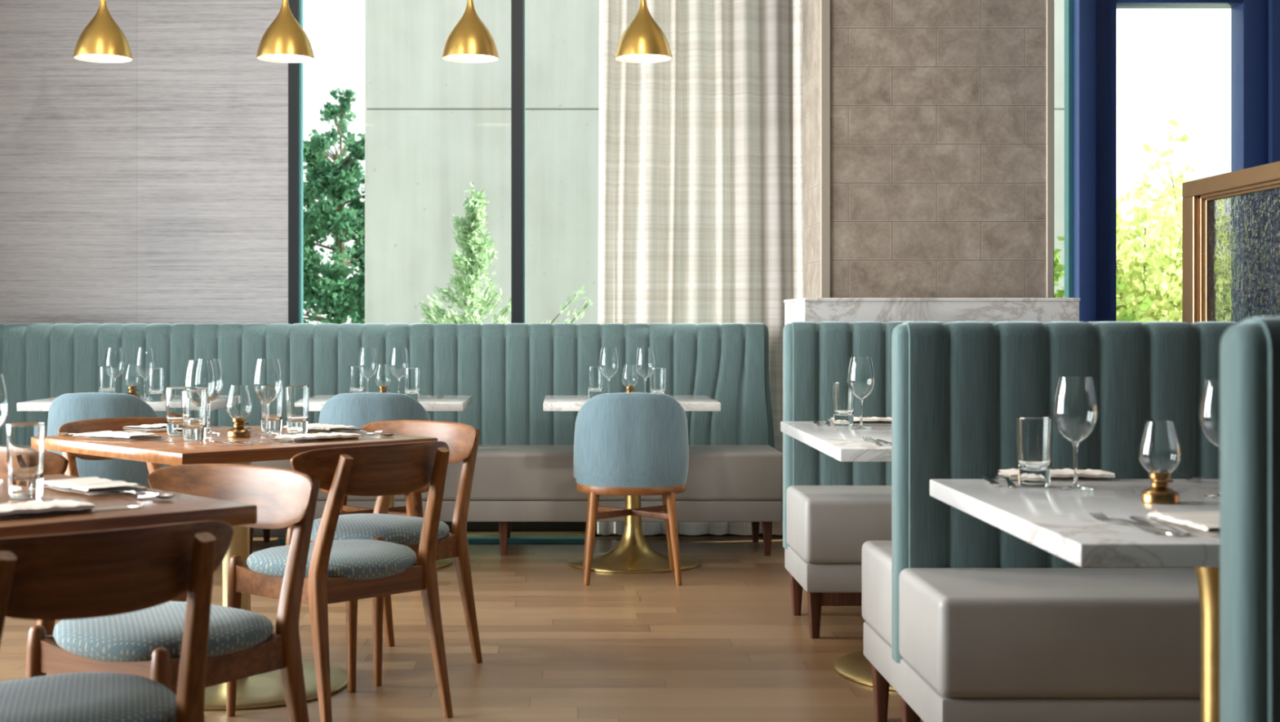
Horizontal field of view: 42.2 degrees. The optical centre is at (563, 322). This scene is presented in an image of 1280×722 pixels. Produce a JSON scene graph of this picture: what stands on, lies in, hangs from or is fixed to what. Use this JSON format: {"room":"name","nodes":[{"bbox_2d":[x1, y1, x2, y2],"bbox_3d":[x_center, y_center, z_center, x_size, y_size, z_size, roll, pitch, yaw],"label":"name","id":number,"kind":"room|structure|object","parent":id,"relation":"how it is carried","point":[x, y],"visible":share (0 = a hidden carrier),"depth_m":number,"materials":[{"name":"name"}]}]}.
{"room":"restaurant","nodes":[
{"label":"restaurant","id":0,"kind":"room"},
{"bbox_2d":[0,0,288,536],"bbox_3d":[-3.005,-0.700,8.580,3.190,3.600,0.160,0,0,0],"label":"wall","id":1,"kind":"structure","parent":0,"point":[152,188],"depth_m":8.50,"materials":[{"name":"wood"}]},
{"bbox_2d":[283,531,585,536],"bbox_3d":[-0.645,1.086,8.402,1.530,0.028,0.145,0,0,0],"label":"trim","id":2,"kind":"structure","parent":1,"relation":"attached to","point":[468,533],"depth_m":8.37,"materials":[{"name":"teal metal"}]},
{"bbox_2d":[288,0,1072,537],"bbox_3d":[0.603,-0.700,8.540,4.026,3.600,0.120,0,0,0],"label":"window","id":3,"kind":"structure","parent":1,"relation":"in","point":[295,70],"depth_m":8.49,"materials":[{"name":"black metal"}]},
{"bbox_2d":[0,536,923,721],"bbox_3d":[0.000,1.150,2.800,9.200,0.100,11.600,0,0,0],"label":"floor","id":4,"kind":"structure","parent":0,"point":[726,644],"depth_m":5.65,"materials":[{"name":"brown wood"}]},
{"bbox_2d":[0,446,68,675],"bbox_3d":[-1.385,0.716,4.580,0.540,0.774,0.497,0,0,45],"label":"dining chair","id":5,"kind":"object","parent":4,"relation":"on","point":[55,464],"visible":0.11,"depth_m":4.31,"materials":[{"name":"brown wood"}]},
{"bbox_2d":[46,392,172,488],"bbox_3d":[-1.952,0.698,7.087,0.492,0.807,0.447,0,0,0],"label":"tub chair","id":6,"kind":"object","parent":4,"relation":"on","point":[66,408],"visible":0.23,"depth_m":6.88,"materials":[{"name":"blue fabric"}]},
{"bbox_2d":[0,520,233,721],"bbox_3d":[-0.862,0.716,2.778,0.540,0.774,0.497,0,0,-40],"label":"dining chair","id":7,"kind":"object","parent":4,"relation":"on","point":[82,575],"visible":1,"depth_m":2.69,"materials":[{"name":"brown wood"}]},
{"bbox_2d":[17,395,227,411],"bbox_3d":[-1.944,0.725,7.530,0.838,0.750,0.735,0,0,0],"label":"marble table","id":8,"kind":"object","parent":4,"relation":"on","point":[42,405],"visible":0.03,"depth_m":7.16,"materials":[{"name":"white stone"}]},
{"bbox_2d":[97,366,113,393],"bbox_3d":[-2.065,0.276,7.490,0.074,0.147,0.074,0,0,-19],"label":"tumbler","id":9,"kind":"object","parent":8,"relation":"on","point":[105,382],"visible":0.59,"depth_m":7.46,"materials":[{"name":"clear glass"}]},
{"bbox_2d":[103,347,124,393],"bbox_3d":[-1.999,0.232,7.380,0.091,0.235,0.091,0,0,-9],"label":"wine glass","id":10,"kind":"object","parent":8,"relation":"on","point":[114,360],"visible":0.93,"depth_m":7.35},
{"bbox_2d":[103,347,124,378],"bbox_3d":[-1.999,0.183,7.380,0.091,0.137,0.091,0,0,-9],"label":"bowl","id":11,"kind":"object","parent":10,"relation":"on","point":[114,360],"depth_m":7.35,"materials":[{"name":"clear glass"}]},
{"bbox_2d":[123,364,141,398],"bbox_3d":[-1.952,0.271,7.500,0.078,0.157,0.078,0,0,-32],"label":"oil lamp","id":12,"kind":"object","parent":8,"relation":"on","point":[131,379],"visible":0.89,"depth_m":7.47,"materials":[{"name":"glass"}]},
{"bbox_2d":[134,347,155,400],"bbox_3d":[-1.863,0.232,7.380,0.091,0.235,0.091,0,0,-4],"label":"wine glass","id":13,"kind":"object","parent":8,"relation":"on","point":[144,358],"visible":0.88,"depth_m":7.35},
{"bbox_2d":[134,347,155,378],"bbox_3d":[-1.863,0.183,7.380,0.091,0.137,0.091,0,0,-4],"label":"bowl","id":14,"kind":"object","parent":13,"relation":"on","point":[144,358],"depth_m":7.35,"materials":[{"name":"clear glass"}]},
{"bbox_2d":[147,368,164,401],"bbox_3d":[-1.784,0.276,7.260,0.074,0.147,0.074,0,0,-31],"label":"tumbler","id":15,"kind":"object","parent":8,"relation":"on","point":[156,376],"visible":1,"depth_m":7.23,"materials":[{"name":"clear glass"}]},
{"bbox_2d":[0,474,257,538],"bbox_3d":[-1.190,0.725,3.200,0.860,0.750,0.860,0,0,-42],"label":"wooden table","id":16,"kind":"object","parent":4,"relation":"on","point":[182,508],"visible":0.72,"depth_m":3.09,"materials":[{"name":"brown wood"}]},
{"bbox_2d":[0,373,8,481],"bbox_3d":[-1.265,0.232,3.632,0.091,0.235,0.091,0,0,-37],"label":"wine glass","id":17,"kind":"object","parent":16,"relation":"on","point":[3,395],"visible":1,"depth_m":3.62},
{"bbox_2d":[0,373,8,428],"bbox_3d":[-1.265,0.183,3.632,0.091,0.137,0.091,0,0,-37],"label":"bowl","id":18,"kind":"object","parent":17,"relation":"on","point":[3,395],"depth_m":3.62,"materials":[{"name":"clear glass"}]},
{"bbox_2d":[5,422,44,499],"bbox_3d":[-1.068,0.276,3.291,0.074,0.147,0.074,0,0,-33],"label":"tumbler","id":19,"kind":"object","parent":16,"relation":"on","point":[25,442],"visible":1,"depth_m":3.26,"materials":[{"name":"clear glass"}]},
{"bbox_2d":[0,499,95,519],"bbox_3d":[-0.984,0.340,3.008,0.238,0.017,0.142,0,0,-40],"label":"napkin","id":20,"kind":"object","parent":16,"relation":"on","point":[7,511],"visible":0.99,"depth_m":3.00,"materials":[{"name":"fabric"}]},
{"bbox_2d":[20,504,144,516],"bbox_3d":[-0.883,0.346,3.042,0.236,0.006,0.021,0,0,-38],"label":"knife","id":21,"kind":"object","parent":20,"relation":"on","point":[137,505],"visible":0.98,"depth_m":3.04,"materials":[{"name":"silver metal"}]},
{"bbox_2d":[43,477,147,495],"bbox_3d":[-0.983,0.340,3.453,0.142,0.017,0.238,0,0,-42],"label":"napkin","id":22,"kind":"object","parent":16,"relation":"on","point":[86,486],"visible":0.98,"depth_m":3.41,"materials":[{"name":"fabric"}]},
{"bbox_2d":[105,490,159,497],"bbox_3d":[-0.866,0.342,3.316,0.025,0.012,0.208,0,0,-40],"label":"fork","id":23,"kind":"object","parent":16,"relation":"on","point":[138,495],"visible":0.97,"depth_m":3.28,"materials":[{"name":"silver metal"}]},
{"bbox_2d":[124,491,175,499],"bbox_3d":[-0.826,0.343,3.305,0.041,0.011,0.200,0,0,-40],"label":"spoon","id":24,"kind":"object","parent":16,"relation":"on","point":[162,496],"visible":0.9,"depth_m":3.27,"materials":[{"name":"silver metal"}]},
{"bbox_2d":[57,417,250,621],"bbox_3d":[-1.374,0.716,5.516,0.497,0.774,0.540,0,0,34],"label":"dining chair","id":25,"kind":"object","parent":4,"relation":"on","point":[113,424],"visible":0.17,"depth_m":5.59,"materials":[{"name":"brown wood"}]},
{"bbox_2d":[26,463,319,721],"bbox_3d":[-0.833,0.716,3.608,0.540,0.774,0.497,0,0,37],"label":"dining chair","id":26,"kind":"object","parent":4,"relation":"on","point":[147,643],"visible":0.72,"depth_m":3.55,"materials":[{"name":"brown wood"}]},
{"bbox_2d":[44,425,437,711],"bbox_3d":[-0.992,0.725,5.020,0.870,0.750,0.870,0,0,-43],"label":"wooden table","id":27,"kind":"object","parent":4,"relation":"on","point":[264,691],"visible":0.44,"depth_m":4.80,"materials":[{"name":"brown wood"}]},
{"bbox_2d":[73,431,162,440],"bbox_3d":[-1.337,0.340,4.968,0.238,0.017,0.142,0,0,30],"label":"napkin","id":28,"kind":"object","parent":27,"relation":"on","point":[104,435],"visible":0.99,"depth_m":4.94,"materials":[{"name":"fabric"}]},
{"bbox_2d":[122,423,166,432],"bbox_3d":[-1.288,0.340,5.347,0.142,0.017,0.238,0,0,40],"label":"napkin","id":29,"kind":"object","parent":27,"relation":"on","point":[160,427],"visible":0.55,"depth_m":5.29,"materials":[{"name":"fabric"}]},
{"bbox_2d":[165,387,185,435],"bbox_3d":[-1.187,0.276,5.099,0.074,0.147,0.074,0,0,-8],"label":"tumbler","id":30,"kind":"object","parent":27,"relation":"on","point":[173,395],"visible":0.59,"depth_m":5.07,"materials":[{"name":"clear glass"}]},
{"bbox_2d":[181,390,207,441],"bbox_3d":[-1.085,0.276,4.873,0.074,0.147,0.074,0,0,-7],"label":"tumbler","id":31,"kind":"object","parent":27,"relation":"on","point":[193,402],"visible":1,"depth_m":4.84,"materials":[{"name":"clear glass"}]},
{"bbox_2d":[184,360,215,439],"bbox_3d":[-1.089,0.232,4.968,0.091,0.235,0.091,0,0,-3],"label":"wine glass","id":32,"kind":"object","parent":27,"relation":"on","point":[199,374],"visible":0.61,"depth_m":4.93,"materials":[{"name":"glass"}]},
{"bbox_2d":[184,360,215,403],"bbox_3d":[-1.089,0.183,4.968,0.091,0.137,0.091,0,0,-3],"label":"bowl","id":33,"kind":"object","parent":32,"relation":"on","point":[199,374],"depth_m":4.93,"materials":[{"name":"clear glass"}]},
{"bbox_2d":[197,358,223,435],"bbox_3d":[-1.106,0.232,5.168,0.091,0.235,0.091,0,0,41],"label":"wine glass","id":34,"kind":"object","parent":27,"relation":"on","point":[216,364],"visible":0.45,"depth_m":5.15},
{"bbox_2d":[197,358,223,402],"bbox_3d":[-1.106,0.183,5.168,0.091,0.137,0.091,0,0,41],"label":"bowl","id":35,"kind":"object","parent":34,"relation":"on","point":[216,364],"depth_m":5.15,"materials":[{"name":"clear glass"}]},
{"bbox_2d":[226,385,252,437],"bbox_3d":[-0.985,0.271,5.033,0.078,0.157,0.078,0,0,-21],"label":"oil lamp","id":36,"kind":"object","parent":27,"relation":"on","point":[238,403],"visible":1,"depth_m":5.01,"materials":[{"name":"glass"}]},
{"bbox_2d":[253,358,282,435],"bbox_3d":[-0.919,0.232,5.151,0.091,0.235,0.091,0,0,-17],"label":"wine glass","id":37,"kind":"object","parent":27,"relation":"on","point":[267,376],"visible":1,"depth_m":5.12,"materials":[{"name":"glass"}]},
{"bbox_2d":[253,358,282,403],"bbox_3d":[-0.919,0.183,5.151,0.091,0.137,0.091,0,0,-17],"label":"bowl","id":38,"kind":"object","parent":37,"relation":"on","point":[267,376],"depth_m":5.12,"materials":[{"name":"clear glass"}]},
{"bbox_2d":[259,385,283,432],"bbox_3d":[-0.929,0.276,5.274,0.074,0.147,0.074,0,0,-18],"label":"tumbler","id":39,"kind":"object","parent":27,"relation":"on","point":[275,408],"visible":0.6,"depth_m":5.25,"materials":[{"name":"clear glass"}]},
{"bbox_2d":[285,386,309,433],"bbox_3d":[-0.835,0.276,5.203,0.074,0.147,0.074,0,0,43],"label":"tumbler","id":40,"kind":"object","parent":27,"relation":"on","point":[297,397],"visible":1,"depth_m":5.17,"materials":[{"name":"clear glass"}]},
{"bbox_2d":[271,432,360,442],"bbox_3d":[-0.729,0.340,4.904,0.238,0.017,0.142,0,0,-40],"label":"napkin","id":41,"kind":"object","parent":27,"relation":"on","point":[300,437],"visible":0.99,"depth_m":4.87,"materials":[{"name":"fabric"}]},
{"bbox_2d":[283,423,362,432],"bbox_3d":[-0.775,0.340,5.329,0.238,0.017,0.142,0,0,42],"label":"napkin","id":42,"kind":"object","parent":27,"relation":"on","point":[311,427],"visible":0.73,"depth_m":5.29,"materials":[{"name":"fabric"}]},
{"bbox_2d":[226,441,453,721],"bbox_3d":[-0.612,0.716,4.605,0.497,0.774,0.540,0,0,45],"label":"dining chair","id":43,"kind":"object","parent":4,"relation":"on","point":[349,571],"visible":0.98,"depth_m":4.49,"materials":[{"name":"wood"}]},
{"bbox_2d":[318,392,430,517],"bbox_3d":[-0.802,0.698,7.087,0.492,0.807,0.447,0,0,0],"label":"tub chair","id":44,"kind":"object","parent":4,"relation":"on","point":[358,410],"visible":0.2,"depth_m":6.89,"materials":[{"name":"blue fabric"}]},
{"bbox_2d":[285,420,482,686],"bbox_3d":[-0.565,0.716,5.321,0.540,0.774,0.497,0,0,41],"label":"dining chair","id":45,"kind":"object","parent":4,"relation":"on","point":[462,440],"visible":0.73,"depth_m":5.30,"materials":[{"name":"brown wood"}]},
{"bbox_2d":[308,395,472,569],"bbox_3d":[-0.804,0.725,7.530,0.742,0.750,0.735,0,0,0],"label":"marble table","id":46,"kind":"object","parent":4,"relation":"on","point":[446,403],"visible":0.12,"depth_m":7.32,"materials":[{"name":"white stone"}]},
{"bbox_2d":[348,366,364,393],"bbox_3d":[-0.933,0.276,7.490,0.074,0.147,0.074,0,0,-21],"label":"tumbler","id":47,"kind":"object","parent":46,"relation":"on","point":[357,381],"visible":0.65,"depth_m":7.46,"materials":[{"name":"clear glass"}]},
{"bbox_2d":[357,347,377,392],"bbox_3d":[-0.871,0.232,7.380,0.091,0.235,0.091,0,0,-3],"label":"wine glass","id":48,"kind":"object","parent":46,"relation":"on","point":[367,361],"visible":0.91,"depth_m":7.35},
{"bbox_2d":[357,347,377,378],"bbox_3d":[-0.871,0.183,7.380,0.091,0.137,0.091,0,0,-3],"label":"bowl","id":49,"kind":"object","parent":48,"relation":"on","point":[367,361],"depth_m":7.35,"materials":[{"name":"clear glass"}]},
{"bbox_2d":[373,364,391,393],"bbox_3d":[-0.817,0.271,7.500,0.078,0.157,0.078,0,0,-29],"label":"oil lamp","id":50,"kind":"object","parent":46,"relation":"on","point":[383,378],"visible":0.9,"depth_m":7.47,"materials":[{"name":"glass"}]},
{"bbox_2d":[388,347,408,393],"bbox_3d":[-0.731,0.232,7.380,0.091,0.235,0.091,0,0,-2],"label":"wine glass","id":51,"kind":"object","parent":46,"relation":"on","point":[398,357],"visible":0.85,"depth_m":7.35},
{"bbox_2d":[388,347,408,378],"bbox_3d":[-0.731,0.183,7.380,0.091,0.137,0.091,0,0,-2],"label":"bowl","id":52,"kind":"object","parent":51,"relation":"on","point":[398,357],"depth_m":7.35,"materials":[{"name":"clear glass"}]},
{"bbox_2d":[404,368,420,401],"bbox_3d":[-0.662,0.276,7.260,0.074,0.147,0.074,0,0,-25],"label":"tumbler","id":53,"kind":"object","parent":46,"relation":"on","point":[411,375],"visible":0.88,"depth_m":7.23,"materials":[{"name":"clear glass"}]},
{"bbox_2d":[0,323,782,556],"bbox_3d":[-1.280,0.553,8.025,4.659,1.093,0.610,0,0,0],"label":"banquette","id":54,"kind":"object","parent":4,"relation":"on","point":[523,470],"visible":0.6,"depth_m":8.20,"materials":[{"name":"teal fabric"}]},
{"bbox_2d":[278,536,585,544],"bbox_3d":[-0.645,1.089,8.264,1.530,0.022,0.128,0,0,0],"label":"trim","id":55,"kind":"structure","parent":4,"relation":"on","point":[471,540],"depth_m":8.20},
{"bbox_2d":[573,392,688,586],"bbox_3d":[0.290,0.698,7.087,0.492,0.807,0.447,0,0,0],"label":"tub chair","id":56,"kind":"object","parent":4,"relation":"on","point":[625,443],"visible":1,"depth_m":6.90,"materials":[{"name":"blue fabric"}]},
{"bbox_2d":[542,395,720,573],"bbox_3d":[0.298,0.725,7.530,0.768,0.750,0.735,0,0,0],"label":"marble table","id":57,"kind":"object","parent":4,"relation":"on","point":[633,554],"visible":0.66,"depth_m":7.42,"materials":[{"name":"gold metal"}]},
{"bbox_2d":[587,366,603,399],"bbox_3d":[0.146,0.276,7.490,0.074,0.147,0.074,0,0,-4],"label":"tumbler","id":58,"kind":"object","parent":57,"relation":"on","point":[595,378],"visible":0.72,"depth_m":7.46,"materials":[{"name":"clear glass"}]},
{"bbox_2d":[598,347,618,393],"bbox_3d":[0.203,0.232,7.380,0.091,0.235,0.091,0,0,-5],"label":"wine glass","id":59,"kind":"object","parent":57,"relation":"on","point":[608,362],"visible":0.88,"depth_m":7.35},
{"bbox_2d":[598,347,618,378],"bbox_3d":[0.203,0.183,7.380,0.091,0.137,0.091,0,0,-5],"label":"bowl","id":60,"kind":"object","parent":59,"relation":"on","point":[608,362],"depth_m":7.35,"materials":[{"name":"clear glass"}]},
{"bbox_2d":[621,364,638,392],"bbox_3d":[0.302,0.271,7.500,0.078,0.157,0.078,0,0,-27],"label":"oil lamp","id":61,"kind":"object","parent":57,"relation":"on","point":[629,377],"visible":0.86,"depth_m":7.47,"materials":[{"name":"glass"}]},
{"bbox_2d":[635,347,655,393],"bbox_3d":[0.366,0.232,7.380,0.091,0.235,0.091,0,0,43],"label":"wine glass","id":62,"kind":"object","parent":57,"relation":"on","point":[645,359],"visible":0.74,"depth_m":7.35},
{"bbox_2d":[635,347,655,378],"bbox_3d":[0.366,0.183,7.380,0.091,0.137,0.091,0,0,43],"label":"bowl","id":63,"kind":"object","parent":62,"relation":"on","point":[645,359],"depth_m":7.35,"materials":[{"name":"clear glass"}]},
{"bbox_2d":[648,368,666,394],"bbox_3d":[0.414,0.276,7.260,0.074,0.147,0.074,0,0,-7],"label":"tumbler","id":64,"kind":"object","parent":57,"relation":"on","point":[657,375],"visible":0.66,"depth_m":7.23,"materials":[{"name":"clear glass"}]},
{"bbox_2d":[780,421,895,691],"bbox_3d":[1.258,0.725,5.202,0.985,0.750,1.264,0,0,0],"label":"marble table","id":65,"kind":"object","parent":4,"relation":"on","point":[841,443],"visible":0.09,"depth_m":5.11,"materials":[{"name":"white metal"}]},
{"bbox_2d":[832,382,854,426],"bbox_3d":[0.945,0.276,5.580,0.074,0.147,0.074,0,0,-13],"label":"tumbler","id":66,"kind":"object","parent":65,"relation":"on","point":[843,399],"visible":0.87,"depth_m":5.55,"materials":[{"name":"clear glass"}]},
{"bbox_2d":[830,417,891,423],"bbox_3d":[1.050,0.340,5.746,0.238,0.017,0.142,0,0,0],"label":"napkin","id":67,"kind":"object","parent":65,"relation":"on","point":[856,420],"visible":0.57,"depth_m":5.71,"materials":[{"name":"fabric"}]},
{"bbox_2d":[847,356,875,430],"bbox_3d":[0.973,0.232,5.404,0.091,0.235,0.091,0,0,-36],"label":"wine glass","id":68,"kind":"object","parent":65,"relation":"on","point":[861,380],"visible":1,"depth_m":5.37,"materials":[{"name":"glass"}]},
{"bbox_2d":[847,356,875,399],"bbox_3d":[0.973,0.183,5.404,0.091,0.137,0.091,0,0,-36],"label":"bowl","id":69,"kind":"object","parent":68,"relation":"on","point":[861,380],"depth_m":5.37,"materials":[{"name":"clear glass"}]},
{"bbox_2d":[782,321,1143,639],"bbox_3d":[1.575,0.549,5.990,1.490,1.101,0.580,0,0,0],"label":"bench","id":70,"kind":"object","parent":4,"relation":"on","point":[832,507],"visible":0.26,"depth_m":6.17,"materials":[{"name":"teal fabric"}]},
{"bbox_2d":[862,321,1237,721],"bbox_3d":[1.575,0.549,4.150,1.490,1.101,0.980,0,0,0],"label":"bench","id":71,"kind":"object","parent":4,"relation":"on","point":[968,620],"visible":0.67,"depth_m":4.10,"materials":[{"name":"teal fabric"}]},
{"bbox_2d":[929,479,1219,721],"bbox_3d":[1.268,0.725,3.149,0.905,0.750,1.078,0,0,0],"label":"marble table","id":72,"kind":"object","parent":4,"relation":"on","point":[1060,523],"visible":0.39,"depth_m":3.12,"materials":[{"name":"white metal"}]},
{"bbox_2d":[994,475,1017,488],"bbox_3d":[0.960,0.343,3.581,0.041,0.011,0.200,0,0,8],"label":"spoon","id":73,"kind":"object","parent":72,"relation":"on","point":[1010,483],"visible":1,"depth_m":3.59,"materials":[{"name":"silver metal"}]},
{"bbox_2d":[1016,416,1052,488],"bbox_3d":[1.000,0.276,3.516,0.074,0.147,0.074,0,0,36],"label":"tumbler","id":74,"kind":"object","parent":72,"relation":"on","point":[1033,433],"visible":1,"depth_m":3.49,"materials":[{"name":"clear glass"}]},
{"bbox_2d":[998,468,1115,480],"bbox_3d":[1.101,0.340,3.702,0.238,0.017,0.142,0,0,2],"label":"napkin","id":75,"kind":"object","parent":72,"relation":"on","point":[1066,474],"visible":0.62,"depth_m":3.67,"materials":[{"name":"fabric"}]},
{"bbox_2d":[1053,376,1098,491],"bbox_3d":[1.068,0.232,3.453,0.091,0.235,0.091,0,0,-33],"label":"wine glass","id":76,"kind":"object","parent":72,"relation":"on","point":[1075,405],"visible":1,"depth_m":3.42,"materials":[{"name":"glass"}]},
{"bbox_2d":[1053,376,1098,442],"bbox_3d":[1.068,0.183,3.453,0.091,0.137,0.091,0,0,-33],"label":"bowl","id":77,"kind":"object","parent":76,"relation":"on","point":[1075,405],"depth_m":3.42,"materials":[{"name":"clear glass"}]},
{"bbox_2d":[1089,512,1159,534],"bbox_3d":[0.955,0.342,2.814,0.025,0.012,0.208,0,0,-10],"label":"fork","id":78,"kind":"object","parent":72,"relation":"on","point":[1106,519],"visible":1,"depth_m":2.82,"materials":[{"name":"silver metal"}]},
{"bbox_2d":[1110,517,1181,536],"bbox_3d":[0.985,0.346,2.803,0.021,0.006,0.236,0,0,-6],"label":"knife","id":79,"kind":"object","parent":72,"relation":"on","point":[1158,530],"visible":0.68,"depth_m":2.75,"materials":[{"name":"silver metal"}]},
{"bbox_2d":[1138,420,1181,504],"bbox_3d":[1.156,0.271,3.208,0.078,0.157,0.078,0,0,-26],"label":"oil lamp","id":80,"kind":"object","parent":72,"relation":"on","point":[1159,451],"visible":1,"depth_m":3.18,"materials":[{"name":"glass"}]},
{"bbox_2d":[1128,516,1191,535],"bbox_3d":[1.009,0.343,2.800,0.041,0.011,0.200,0,0,-6],"label":"spoon","id":81,"kind":"object","parent":72,"relation":"on","point":[1137,519],"visible":1,"depth_m":2.81,"materials":[{"name":"silver metal"}]},
{"bbox_2d":[1146,511,1219,536],"bbox_3d":[1.103,0.340,2.810,0.142,0.017,0.238,0,0,-4],"label":"napkin","id":82,"kind":"object","parent":72,"relation":"on","point":[1207,523],"visible":0.48,"depth_m":2.81,"materials":[{"name":"fabric"}]},
{"bbox_2d":[1198,378,1219,498],"bbox_3d":[1.316,0.232,3.305,0.091,0.235,0.091,0,0,34],"label":"wine glass","id":83,"kind":"object","parent":72,"relation":"on","point":[1209,404],"visible":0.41,"depth_m":3.28,"materials":[{"name":"glass"}]},
{"bbox_2d":[1198,378,1219,448],"bbox_3d":[1.316,0.183,3.305,0.091,0.137,0.091,0,0,34],"label":"bowl","id":84,"kind":"object","parent":83,"relation":"on","point":[1209,404],"depth_m":3.28,"materials":[{"name":"clear glass"}]},
{"bbox_2d":[1182,160,1279,323],"bbox_3d":[2.377,0.287,4.725,0.085,1.626,3.050,0,0,0],"label":"glass screen","id":85,"kind":"object","parent":4,"relation":"on","point":[1231,220],"visible":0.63,"depth_m":5.86,"materials":[{"name":"brown metal"}]},
{"bbox_2d":[1219,316,1279,721],"bbox_3d":[1.575,0.547,2.264,1.490,1.106,0.512,0,0,0],"label":"bench","id":86,"kind":"object","parent":4,"relation":"on","point":[1250,348],"visible":1,"depth_m":2.02,"materials":[{"name":"teal fabric"}]},
{"bbox_2d":[803,0,1053,297],"bbox_3d":[1.581,-0.700,7.278,0.986,3.600,0.564,0,0,0],"label":"column","id":87,"kind":"structure","parent":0,"point":[928,125],"depth_m":7.01,"materials":[{"name":"stone"}]},
{"bbox_2d":[783,297,1079,606],"bbox_3d":[1.438,0.504,6.577,1.048,1.191,0.585,0,0,0],"label":"wall","id":88,"kind":"structure","parent":0,"point":[817,310],"depth_m":6.29,"materials":[{"name":"stone"}]},
{"bbox_3d":[0.000,-2.550,2.800,9.200,0.100,11.600,0,0,0],"label":"ceiling","id":89,"kind":"structure","parent":0,"visible":0},
{"bbox_2d":[73,0,133,62],"bbox_3d":[-2.027,-1.830,7.300,0.254,1.338,0.254,0,0,0],"label":"pendant lamp","id":90,"kind":"object","parent":89,"relation":"hanging from","point":[102,40],"visible":1,"depth_m":7.23,"materials":[{"name":"gold metal"}]},
{"bbox_2d":[78,53,128,60],"bbox_3d":[-2.027,-1.171,7.300,0.216,0.008,0.216,0,0,0],"label":"diffuser","id":91,"kind":"object","parent":90,"relation":"attached to","point":[81,56],"depth_m":7.31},
{"bbox_2d":[256,0,314,62],"bbox_3d":[-1.224,-1.830,7.300,0.254,1.338,0.254,0,0,0],"label":"pendant lamp","id":92,"kind":"object","parent":89,"relation":"hanging from","point":[284,41],"visible":1,"depth_m":7.23,"materials":[{"name":"gold metal"}]},
{"bbox_2d":[260,53,309,60],"bbox_3d":[-1.224,-1.171,7.300,0.216,0.008,0.216,0,0,0],"label":"diffuser","id":93,"kind":"object","parent":92,"relation":"attached to","point":[263,56],"depth_m":7.31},
{"bbox_2d":[441,0,498,62],"bbox_3d":[-0.410,-1.830,7.300,0.254,1.338,0.254,0,0,0],"label":"pendant lamp","id":94,"kind":"object","parent":89,"relation":"hanging from","point":[469,41],"visible":1,"depth_m":7.23,"materials":[{"name":"gold metal"}]},
{"bbox_2d":[446,53,494,60],"bbox_3d":[-0.410,-1.171,7.300,0.216,0.008,0.216,0,0,0],"label":"diffuser","id":95,"kind":"object","parent":94,"relation":"attached to","point":[449,56],"depth_m":7.31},
{"bbox_2d":[614,0,671,62],"bbox_3d":[0.353,-1.830,7.300,0.254,1.338,0.254,0,0,0],"label":"pendant lamp","id":96,"kind":"object","parent":89,"relation":"hanging from","point":[643,41],"visible":1,"depth_m":7.23,"materials":[{"name":"gold metal"}]},
{"bbox_2d":[618,53,667,60],"bbox_3d":[0.353,-1.171,7.300,0.216,0.008,0.216,0,0,0],"label":"diffuser","id":97,"kind":"object","parent":96,"relation":"attached to","point":[621,56],"depth_m":7.31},
{"bbox_2d":[596,0,803,535],"bbox_3d":[0.695,-0.690,8.403,1.044,3.540,0.096,0,0,0],"label":"curtain","id":98,"kind":"object","parent":89,"relation":"hanging from","point":[700,166],"visible":0.64,"depth_m":8.40,"materials":[{"name":"fabric"}]},
{"bbox_3d":[4.675,-0.700,2.800,0.150,3.600,11.600,0,0,0],"label":"wall","id":99,"kind":"structure","parent":0,"visible":0},
{"bbox_2d":[1072,0,1279,322],"bbox_3d":[3.608,-0.700,8.500,1.984,3.600,0.200,0,0,0],"label":"window","id":100,"kind":"structure","parent":99,"relation":"in","point":[1255,24],"depth_m":8.44,"materials":[{"name":"blue metal"}]},
{"label":"outside","id":101,"kind":"structure","parent":0,"visible":0},
{"bbox_3d":[0.000,1.300,34.330,80.000,0.100,51.340,0,0,0],"label":"ground","id":102,"kind":"structure","parent":101,"visible":0},
{"bbox_2d":[303,128,364,324],"bbox_3d":[-2.596,-0.350,19.099,2.352,3.703,2.126,0,0,-33],"label":"evergreen tree","id":103,"kind":"object","parent":102,"relation":"on","point":[342,296],"visible":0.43,"depth_m":18.61,"materials":[{"name":"green plant"}]},
{"bbox_2d":[303,87,364,324],"bbox_3d":[-3.202,-0.940,23.993,2.045,4.882,1.620,0,0,0],"label":"evergreen tree","id":104,"kind":"object","parent":102,"relation":"on","point":[330,110],"visible":0.3,"depth_m":23.91,"materials":[{"name":"green plant"}]},
{"bbox_2d":[414,182,593,324],"bbox_3d":[-0.544,0.219,10.145,1.426,2.162,0.757,0,0,21],"label":"tree","id":105,"kind":"object","parent":102,"relation":"on","point":[475,264],"visible":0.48,"depth_m":10.17,"materials":[{"name":"green plant"}]},
{"bbox_2d":[364,0,1064,324],"bbox_3d":[1.296,-3.050,13.250,5.707,8.700,0.500,0,0,0],"label":"concrete building","id":106,"kind":"structure","parent":102,"relation":"on","point":[435,127],"depth_m":13.00,"materials":[{"name":"concrete"}]},
{"bbox_2d":[1053,235,1151,322],"bbox_3d":[3.429,0.217,11.485,1.341,2.180,0.867,0,0,0],"label":"shrub","id":107,"kind":"object","parent":102,"relation":"on","point":[1124,317],"visible":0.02,"depth_m":11.44,"materials":[{"name":"green plant"}]},
{"bbox_2d":[1116,164,1182,322],"bbox_3d":[5.306,-0.112,15.065,2.990,2.850,2.078,0,0,0],"label":"young tree","id":108,"kind":"object","parent":102,"relation":"on","point":[1163,287],"visible":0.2,"depth_m":14.74,"materials":[{"name":"green plant"}]},
{"bbox_2d":[1119,117,1207,274],"bbox_3d":[7.153,-0.462,17.820,2.954,3.552,2.862,0,0,31],"label":"young tree","id":109,"kind":"object","parent":102,"relation":"on","point":[1171,190],"visible":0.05,"depth_m":17.90,"materials":[{"name":"green plant"}]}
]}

